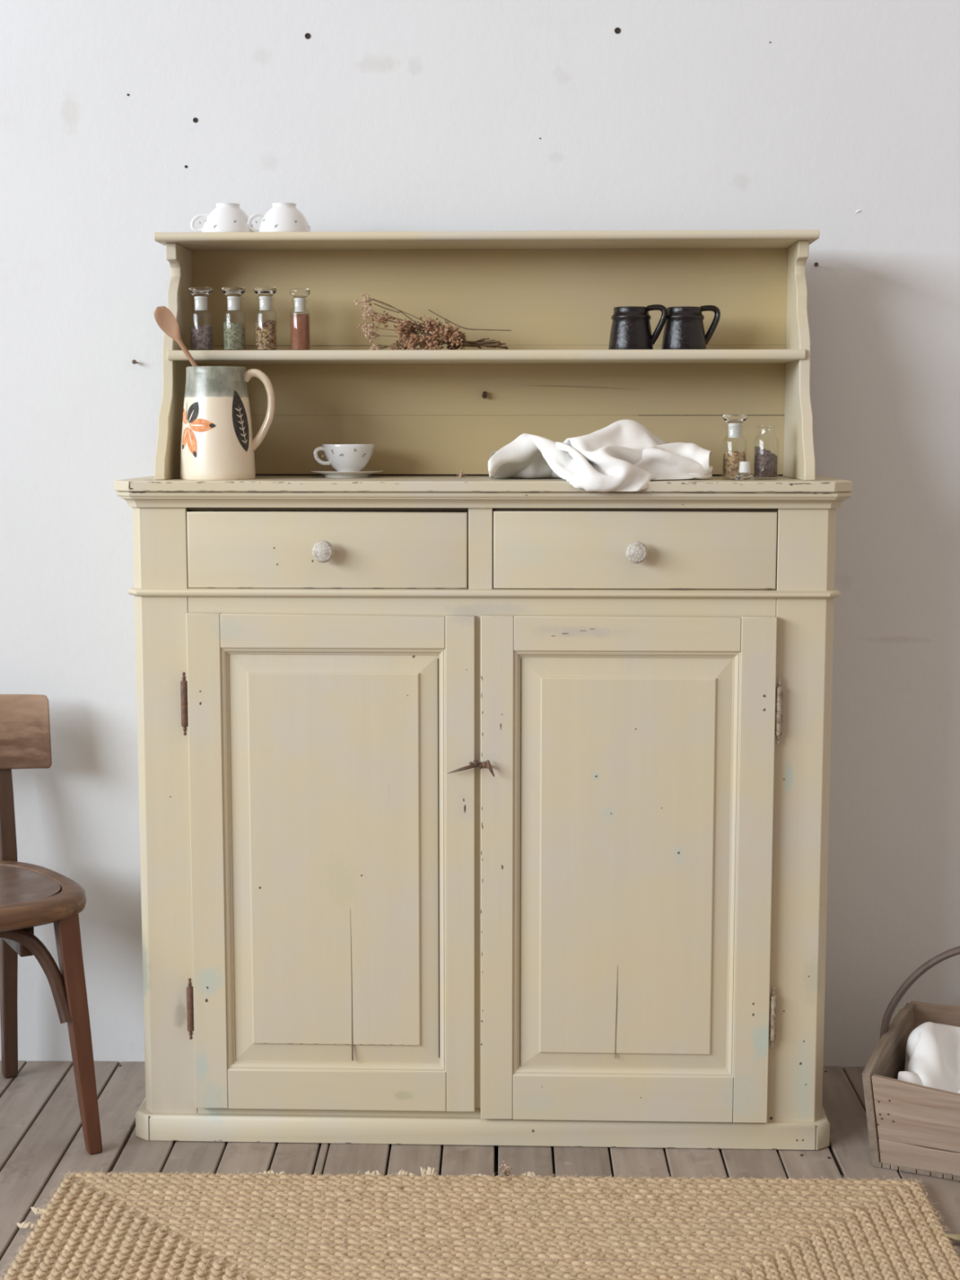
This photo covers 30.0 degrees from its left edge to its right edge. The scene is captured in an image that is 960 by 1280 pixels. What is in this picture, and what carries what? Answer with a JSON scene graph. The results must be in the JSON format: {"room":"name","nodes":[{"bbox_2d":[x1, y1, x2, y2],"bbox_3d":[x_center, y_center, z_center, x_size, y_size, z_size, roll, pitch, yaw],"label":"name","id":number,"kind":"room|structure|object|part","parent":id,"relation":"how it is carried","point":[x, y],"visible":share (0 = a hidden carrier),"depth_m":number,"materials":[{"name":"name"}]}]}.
{"room":"kitchen","nodes":[
{"label":"kitchen","id":0,"kind":"room"},
{"bbox_2d":[0,0,959,1069],"bbox_3d":[0.072,-0.847,3.364,8.400,3.430,0.119,0,7,1],"label":"wall","id":1,"kind":"structure","parent":0,"point":[123,122],"depth_m":3.33,"materials":[{"name":"white paint"}]},
{"bbox_2d":[0,1060,959,1279],"bbox_3d":[-0.017,1.351,-0.649,8.400,0.060,8.395,0,7,1],"label":"floor","id":2,"kind":"structure","parent":0,"point":[42,1137],"depth_m":3.08,"materials":[{"name":"brown"}]},
{"bbox_2d":[0,693,102,1154],"bbox_3d":[-0.916,0.498,3.157,0.424,0.746,0.465,-4,8,-29],"label":"bentwood chair","id":3,"kind":"object","parent":2,"relation":"on","point":[31,895],"visible":1,"depth_m":3.13,"materials":[{"name":"brown wood"}]},
{"bbox_3d":[-0.897,0.486,3.394,0.032,0.715,0.069,-4,8,-29],"label":"leg","id":4,"kind":"part","parent":3,"relation":"part of","materials":[{"name":"brown wood"}]},
{"bbox_3d":[-1.006,0.179,3.284,0.424,0.142,0.074,-4,8,-29],"label":"backrest","id":5,"kind":"part","parent":3,"relation":"part of","materials":[{"name":"brown wood"}]},
{"bbox_3d":[-0.917,0.439,3.151,0.325,0.006,0.324,-4,8,-29],"label":"seat","id":6,"kind":"part","parent":3,"relation":"part of","materials":[{"name":"brown wood"}]},
{"bbox_3d":[-0.696,0.675,3.092,0.043,0.410,0.108,-5,8,-36],"label":"leg","id":7,"kind":"part","parent":3,"relation":"part of","materials":[{"name":"brown wood"}]},
{"bbox_2d":[0,1166,959,1279],"bbox_3d":[0.030,0.937,2.517,1.510,0.024,0.916,0,7,1],"label":"jute rug","id":8,"kind":"object","parent":2,"relation":"on","point":[269,1225],"visible":1,"depth_m":2.75,"materials":[{"name":"beige fabric"}]},
{"bbox_2d":[498,1160,515,1177],"bbox_3d":[0.043,0.872,2.947,0.023,0.018,0.044,-1,7,-12],"label":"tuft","id":9,"kind":"object","parent":8,"relation":"on","point":[505,1169],"visible":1,"depth_m":2.95,"materials":[{"name":"beige wicker"}]},
{"bbox_2d":[114,229,852,1150],"bbox_3d":[0.007,0.076,3.203,1.235,1.574,0.416,0,7,2],"label":"dresser","id":10,"kind":"object","parent":2,"relation":"on","point":[477,808],"visible":0.93,"depth_m":3.06,"materials":[{"name":"beige paint"}]},
{"bbox_3d":[-0.536,0.304,3.267,0.095,1.106,0.375,0,7,2],"label":"panel","id":11,"kind":"part","parent":10,"relation":"part of","materials":[{"name":"beige paint"}]},
{"bbox_2d":[154,242,193,479],"bbox_3d":[-0.539,-0.491,3.158,0.018,0.408,0.282,0,7,2],"label":"panel","id":12,"kind":"object","parent":10,"relation":"attached to","point":[180,255],"depth_m":3.14,"materials":[{"name":"beige paint"}]},
{"bbox_2d":[188,286,213,350],"bbox_3d":[-0.492,-0.565,3.161,0.042,0.112,0.042,0,7,2],"label":"spice jar","id":13,"kind":"object","parent":10,"relation":"on","point":[201,336],"visible":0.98,"depth_m":3.15,"materials":[{"name":"clear glass"}]},
{"bbox_2d":[190,202,253,231],"bbox_3d":[-0.442,-0.736,3.140,0.094,0.053,0.094,5,9,38],"label":"teacup","id":14,"kind":"object","parent":10,"relation":"on","point":[226,217],"visible":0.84,"depth_m":3.11,"materials":[{"name":"white ceramic"}]},
{"bbox_3d":[-0.491,-0.730,3.135,0.030,0.033,0.005,-1,7,-6],"label":"handle","id":15,"kind":"part","parent":14,"relation":"part of","materials":[{"name":"white ceramic"}]},
{"bbox_2d":[180,365,275,479],"bbox_3d":[-0.446,-0.372,3.079,0.147,0.191,0.128,6,9,40],"label":"ceramic jug","id":16,"kind":"object","parent":10,"relation":"on","point":[218,442],"visible":1,"depth_m":3.04,"materials":[{"name":"beige ceramic"}]},
{"bbox_2d":[154,306,198,366],"bbox_3d":[-0.481,-0.428,3.060,0.144,0.279,0.014,-1,7,-7],"label":"wooden spoon","id":17,"kind":"object","parent":16,"relation":"in","point":[165,318],"visible":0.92,"depth_m":3.04,"materials":[{"name":"brown wood"}]},
{"bbox_2d":[154,306,182,342],"bbox_3d":[-0.530,-0.536,3.042,0.046,0.061,0.012,-1,7,-9],"label":"spoon bowl","id":18,"kind":"object","parent":17,"relation":"on","point":[166,320],"depth_m":3.04,"materials":[{"name":"brown wood"}]},
{"bbox_3d":[-0.464,-0.403,3.066,0.109,0.228,0.011,-1,7,-9],"label":"spoon handle","id":19,"kind":"part","parent":17,"relation":"part of","materials":[{"name":"brown wood"}]},
{"bbox_3d":[-0.381,-0.396,3.079,0.058,0.140,0.021,0,7,2],"label":"handle","id":20,"kind":"part","parent":16,"relation":"part of","materials":[{"name":"beige ceramic"}]},
{"bbox_2d":[222,286,246,350],"bbox_3d":[-0.434,-0.565,3.159,0.042,0.112,0.042,-3,7,-21],"label":"spice jar","id":21,"kind":"object","parent":10,"relation":"on","point":[233,333],"visible":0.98,"depth_m":3.15,"materials":[{"name":"clear glass"}]},
{"bbox_2d":[253,286,277,350],"bbox_3d":[-0.378,-0.565,3.157,0.040,0.112,0.040,-6,9,-43],"label":"spice jar","id":22,"kind":"object","parent":10,"relation":"on","point":[265,331],"visible":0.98,"depth_m":3.15,"materials":[{"name":"clear glass"}]},
{"bbox_2d":[247,202,311,231],"bbox_3d":[-0.342,-0.736,3.135,0.094,0.053,0.094,4,8,29],"label":"teacup","id":23,"kind":"object","parent":10,"relation":"on","point":[282,216],"visible":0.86,"depth_m":3.11,"materials":[{"name":"white ceramic"}]},
{"bbox_3d":[-0.391,-0.728,3.123,0.030,0.033,0.005,-2,7,-16],"label":"handle","id":24,"kind":"part","parent":23,"relation":"part of","materials":[{"name":"white ceramic"}]},
{"bbox_2d":[289,288,311,350],"bbox_3d":[-0.317,-0.563,3.155,0.036,0.109,0.036,3,7,23],"label":"spice jar","id":25,"kind":"object","parent":10,"relation":"on","point":[300,323],"visible":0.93,"depth_m":3.14,"materials":[{"name":"clear glass"}]},
{"bbox_3d":[-0.262,-0.148,2.999,0.037,0.037,0.032,0,7,2],"label":"knob","id":26,"kind":"part","parent":10,"relation":"part of","materials":[{"name":"white ceramic"}]},
{"bbox_3d":[-0.252,-0.169,3.164,0.472,0.128,0.300,0,7,2],"label":"drawer","id":27,"kind":"part","parent":10,"relation":"part of","materials":[{"name":"beige paint"}]},
{"bbox_3d":[-0.248,-0.015,3.021,0.380,0.058,0.018,0,7,2],"label":"rail","id":28,"kind":"part","parent":10,"relation":"part of","materials":[{"name":"beige paint"}]},
{"bbox_3d":[-0.248,0.380,3.067,0.380,0.738,0.011,0,7,2],"label":"panel moulding","id":29,"kind":"part","parent":10,"relation":"part of","materials":[{"name":"beige paint"}]},
{"bbox_3d":[-0.248,0.379,3.070,0.388,0.746,0.012,0,7,2],"label":"door","id":30,"kind":"part","parent":10,"relation":"part of","materials":[{"name":"beige paint"}]},
{"bbox_3d":[-0.248,0.781,3.115,0.380,0.070,0.018,0,7,2],"label":"rail","id":31,"kind":"part","parent":10,"relation":"part of","materials":[{"name":"beige paint"}]},
{"bbox_3d":[0.001,0.836,3.132,0.991,0.080,0.020,0,7,2],"label":"rail","id":32,"kind":"part","parent":10,"relation":"part of","materials":[{"name":"beige paint"}]},
{"bbox_2d":[310,470,383,477],"bbox_3d":[-0.238,-0.296,3.199,0.132,0.012,0.132,0,7,1],"label":"saucer","id":33,"kind":"object","parent":10,"relation":"on","point":[328,473],"visible":0.97,"depth_m":3.16,"materials":[{"name":"white ceramic"}]},
{"bbox_2d":[313,444,374,471],"bbox_3d":[-0.235,-0.323,3.196,0.094,0.053,0.094,2,7,19],"label":"teacup","id":34,"kind":"object","parent":33,"relation":"on","point":[341,457],"visible":0.88,"depth_m":3.16,"materials":[{"name":"white ceramic"}]},
{"bbox_3d":[-0.280,-0.326,3.173,0.030,0.033,0.005,-3,7,-26],"label":"handle","id":35,"kind":"part","parent":34,"relation":"part of","materials":[{"name":"white ceramic"}]},
{"bbox_2d":[353,293,511,350],"bbox_3d":[-0.083,-0.556,3.133,0.277,0.100,0.112,0,7,4],"label":"bunch","id":36,"kind":"object","parent":10,"relation":"on","point":[452,337],"visible":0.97,"depth_m":3.12,"materials":[{"name":"brown plant"}]},
{"bbox_3d":[-0.163,-0.581,3.135,0.046,0.018,0.004,0,7,0],"label":"stem","id":37,"kind":"part","parent":36,"relation":"part of","materials":[{"name":"brown plant"}]},
{"bbox_3d":[-0.149,-0.576,3.134,0.078,0.044,0.005,0,7,2],"label":"stem","id":38,"kind":"part","parent":36,"relation":"part of","materials":[{"name":"brown plant"}]},
{"bbox_3d":[-0.084,-0.556,3.144,0.206,0.080,0.027,0,7,2],"label":"stem","id":39,"kind":"part","parent":36,"relation":"part of","materials":[{"name":"brown plant"}]},
{"bbox_3d":[-0.087,-0.533,3.138,0.187,0.027,0.013,0,7,2],"label":"stem","id":40,"kind":"part","parent":36,"relation":"part of","materials":[{"name":"brown plant"}]},
{"bbox_3d":[-0.072,-0.538,3.121,0.177,0.038,0.030,0,7,2],"label":"stem","id":41,"kind":"part","parent":36,"relation":"part of","materials":[{"name":"brown plant"}]},
{"bbox_3d":[-0.070,-0.545,3.143,0.219,0.058,0.029,0,7,2],"label":"stem","id":42,"kind":"part","parent":36,"relation":"part of","materials":[{"name":"brown plant"}]},
{"bbox_3d":[-0.075,-0.539,3.124,0.204,0.043,0.018,0,7,2],"label":"stem","id":43,"kind":"part","parent":36,"relation":"part of","materials":[{"name":"brown plant"}]},
{"bbox_3d":[-0.067,-0.519,3.144,0.190,0.011,0.029,0,7,2],"label":"stem","id":44,"kind":"part","parent":36,"relation":"part of","materials":[{"name":"brown plant"}]},
{"bbox_3d":[-0.064,-0.525,3.136,0.219,0.016,0.021,0,7,2],"label":"stem","id":45,"kind":"part","parent":36,"relation":"part of","materials":[{"name":"brown plant"}]},
{"bbox_3d":[-0.056,-0.540,3.127,0.182,0.044,0.031,0,7,2],"label":"stem","id":46,"kind":"part","parent":36,"relation":"part of","materials":[{"name":"brown plant"}]},
{"bbox_3d":[-0.018,-0.558,3.124,0.146,0.038,0.014,0,7,2],"label":"stem","id":47,"kind":"part","parent":36,"relation":"part of","materials":[{"name":"brown plant"}]},
{"bbox_3d":[-0.017,-0.516,3.122,0.101,0.010,0.024,0,7,2],"label":"stem","id":48,"kind":"part","parent":36,"relation":"part of","materials":[{"name":"brown plant"}]},
{"bbox_2d":[456,471,466,477],"bbox_3d":[-0.033,-0.296,3.196,0.017,0.013,0.036,1,7,5],"label":"crumb","id":49,"kind":"object","parent":10,"relation":"on","point":[461,473],"visible":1,"depth_m":3.19,"materials":[{"name":"beige food"}]},
{"bbox_3d":[0.001,-0.220,3.011,0.991,0.005,0.012,0,7,2],"label":"rail","id":50,"kind":"part","parent":10,"relation":"part of","materials":[{"name":"brown wood"}]},
{"bbox_3d":[0.001,-0.054,3.027,0.991,0.064,0.020,0,7,2],"label":"rail","id":51,"kind":"part","parent":10,"relation":"part of","materials":[{"name":"beige paint"}]},
{"bbox_2d":[114,475,852,492],"bbox_3d":[0.008,-0.278,3.166,1.235,0.018,0.408,0,7,2],"label":"countertop","id":52,"kind":"structure","parent":10,"relation":"on","point":[263,483],"depth_m":2.97,"materials":[{"name":"beige paint"}]},
{"bbox_3d":[0.009,-0.099,3.195,1.206,0.013,0.385,0,7,2],"label":"waist moulding","id":53,"kind":"part","parent":10,"relation":"part of","materials":[{"name":"beige paint"}]},
{"bbox_3d":[0.009,-0.255,3.170,1.233,0.027,0.399,0,7,2],"label":"cornice moulding","id":54,"kind":"part","parent":10,"relation":"part of","materials":[{"name":"beige paint"}]},
{"bbox_2d":[167,349,805,364],"bbox_3d":[0.011,-0.501,3.169,1.096,0.017,0.192,0,7,2],"label":"shelf","id":55,"kind":"object","parent":10,"relation":"attached to","point":[174,356],"depth_m":3.08,"materials":[{"name":"beige paint"}]},
{"bbox_2d":[488,419,712,491],"bbox_3d":[0.206,-0.318,3.066,0.386,0.119,0.297,0,7,2],"label":"linen cloth","id":56,"kind":"object","parent":10,"relation":"on","point":[622,455],"visible":1,"depth_m":3.02,"materials":[{"name":"white fabric"}]},
{"bbox_3d":[0.246,0.384,3.051,0.387,0.745,0.012,0,7,2],"label":"door","id":57,"kind":"part","parent":10,"relation":"part of","materials":[{"name":"beige paint"}]},
{"bbox_3d":[0.246,0.790,3.096,0.379,0.080,0.018,0,7,2],"label":"rail","id":58,"kind":"part","parent":10,"relation":"part of","materials":[{"name":"beige paint"}]},
{"bbox_3d":[0.246,0.384,3.047,0.379,0.737,0.011,0,7,2],"label":"panel moulding","id":59,"kind":"part","parent":10,"relation":"part of","materials":[{"name":"beige paint"}]},
{"bbox_3d":[0.246,-0.011,3.002,0.379,0.058,0.018,0,7,2],"label":"rail","id":60,"kind":"part","parent":10,"relation":"part of","materials":[{"name":"beige paint"}]},
{"bbox_3d":[0.264,-0.167,3.145,0.472,0.130,0.300,0,7,2],"label":"drawer","id":61,"kind":"part","parent":10,"relation":"part of","materials":[{"name":"beige paint"}]},
{"bbox_3d":[0.260,-0.146,2.980,0.037,0.037,0.032,40,6,-3],"label":"knob","id":62,"kind":"part","parent":10,"relation":"part of","materials":[{"name":"white ceramic"}]},
{"bbox_2d":[608,304,667,349],"bbox_3d":[0.269,-0.545,3.130,0.078,0.080,0.094,-6,9,-40],"label":"mug","id":63,"kind":"object","parent":10,"relation":"on","point":[630,329],"visible":0.91,"depth_m":3.11,"materials":[{"name":"black ceramic"}]},
{"bbox_3d":[0.309,-0.550,3.123,0.036,0.070,0.015,2,7,16],"label":"handle","id":64,"kind":"part","parent":63,"relation":"part of","materials":[{"name":"black ceramic"}]},
{"bbox_2d":[661,305,720,349],"bbox_3d":[0.364,-0.546,3.134,0.094,0.080,0.078,3,8,27],"label":"mug","id":65,"kind":"object","parent":10,"relation":"on","point":[684,329],"visible":0.91,"depth_m":3.11,"materials":[{"name":"black ceramic"}]},
{"bbox_3d":[0.404,-0.552,3.142,0.036,0.070,0.015,-1,7,-6],"label":"handle","id":66,"kind":"part","parent":65,"relation":"part of","materials":[{"name":"black ceramic"}]},
{"bbox_2d":[721,413,747,477],"bbox_3d":[0.435,-0.330,3.064,0.042,0.111,0.042,0,7,1],"label":"spice jar","id":67,"kind":"object","parent":10,"relation":"on","point":[731,460],"visible":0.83,"depth_m":3.05,"materials":[{"name":"clear glass"}]},
{"bbox_2d":[734,461,754,479],"bbox_3d":[0.447,-0.286,3.024,0.034,0.030,0.034,0,7,2],"label":"stopper","id":68,"kind":"object","parent":10,"relation":"on","point":[744,473],"visible":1,"depth_m":3.02,"materials":[{"name":"white"}]},
{"bbox_2d":[752,425,778,477],"bbox_3d":[0.491,-0.323,3.078,0.044,0.092,0.044,-1,7,-10],"label":"spice jar","id":69,"kind":"object","parent":10,"relation":"on","point":[765,462],"visible":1,"depth_m":3.06,"materials":[{"name":"clear glass"}]},
{"bbox_2d":[782,240,815,480],"bbox_3d":[0.558,-0.486,3.118,0.018,0.408,0.282,0,7,2],"label":"panel","id":70,"kind":"object","parent":10,"relation":"attached to","point":[798,461],"depth_m":3.11,"materials":[{"name":"beige paint"}]},
{"bbox_3d":[0.552,0.308,3.228,0.098,1.106,0.375,0,7,2],"label":"panel","id":71,"kind":"part","parent":10,"relation":"part of","materials":[{"name":"beige paint"}]},
{"bbox_2d":[862,946,959,1181],"bbox_3d":[0.960,0.698,3.056,0.557,0.372,0.386,3,7,24],"label":"basket","id":72,"kind":"object","parent":2,"relation":"on","point":[913,1128],"visible":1,"depth_m":3.00,"materials":[{"name":"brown wood"}]},
{"bbox_3d":[0.959,0.663,3.050,0.557,0.303,0.027,3,7,24],"label":"handle","id":73,"kind":"part","parent":72,"relation":"part of","materials":[{"name":"brown wood"}]},
{"bbox_2d":[897,1022,959,1093],"bbox_3d":[0.960,0.778,3.069,0.462,0.183,0.316,3,7,24],"label":"cloth","id":74,"kind":"object","parent":72,"relation":"on","point":[932,1055],"visible":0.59,"depth_m":3.11,"materials":[{"name":"white fabric"}]}
]}

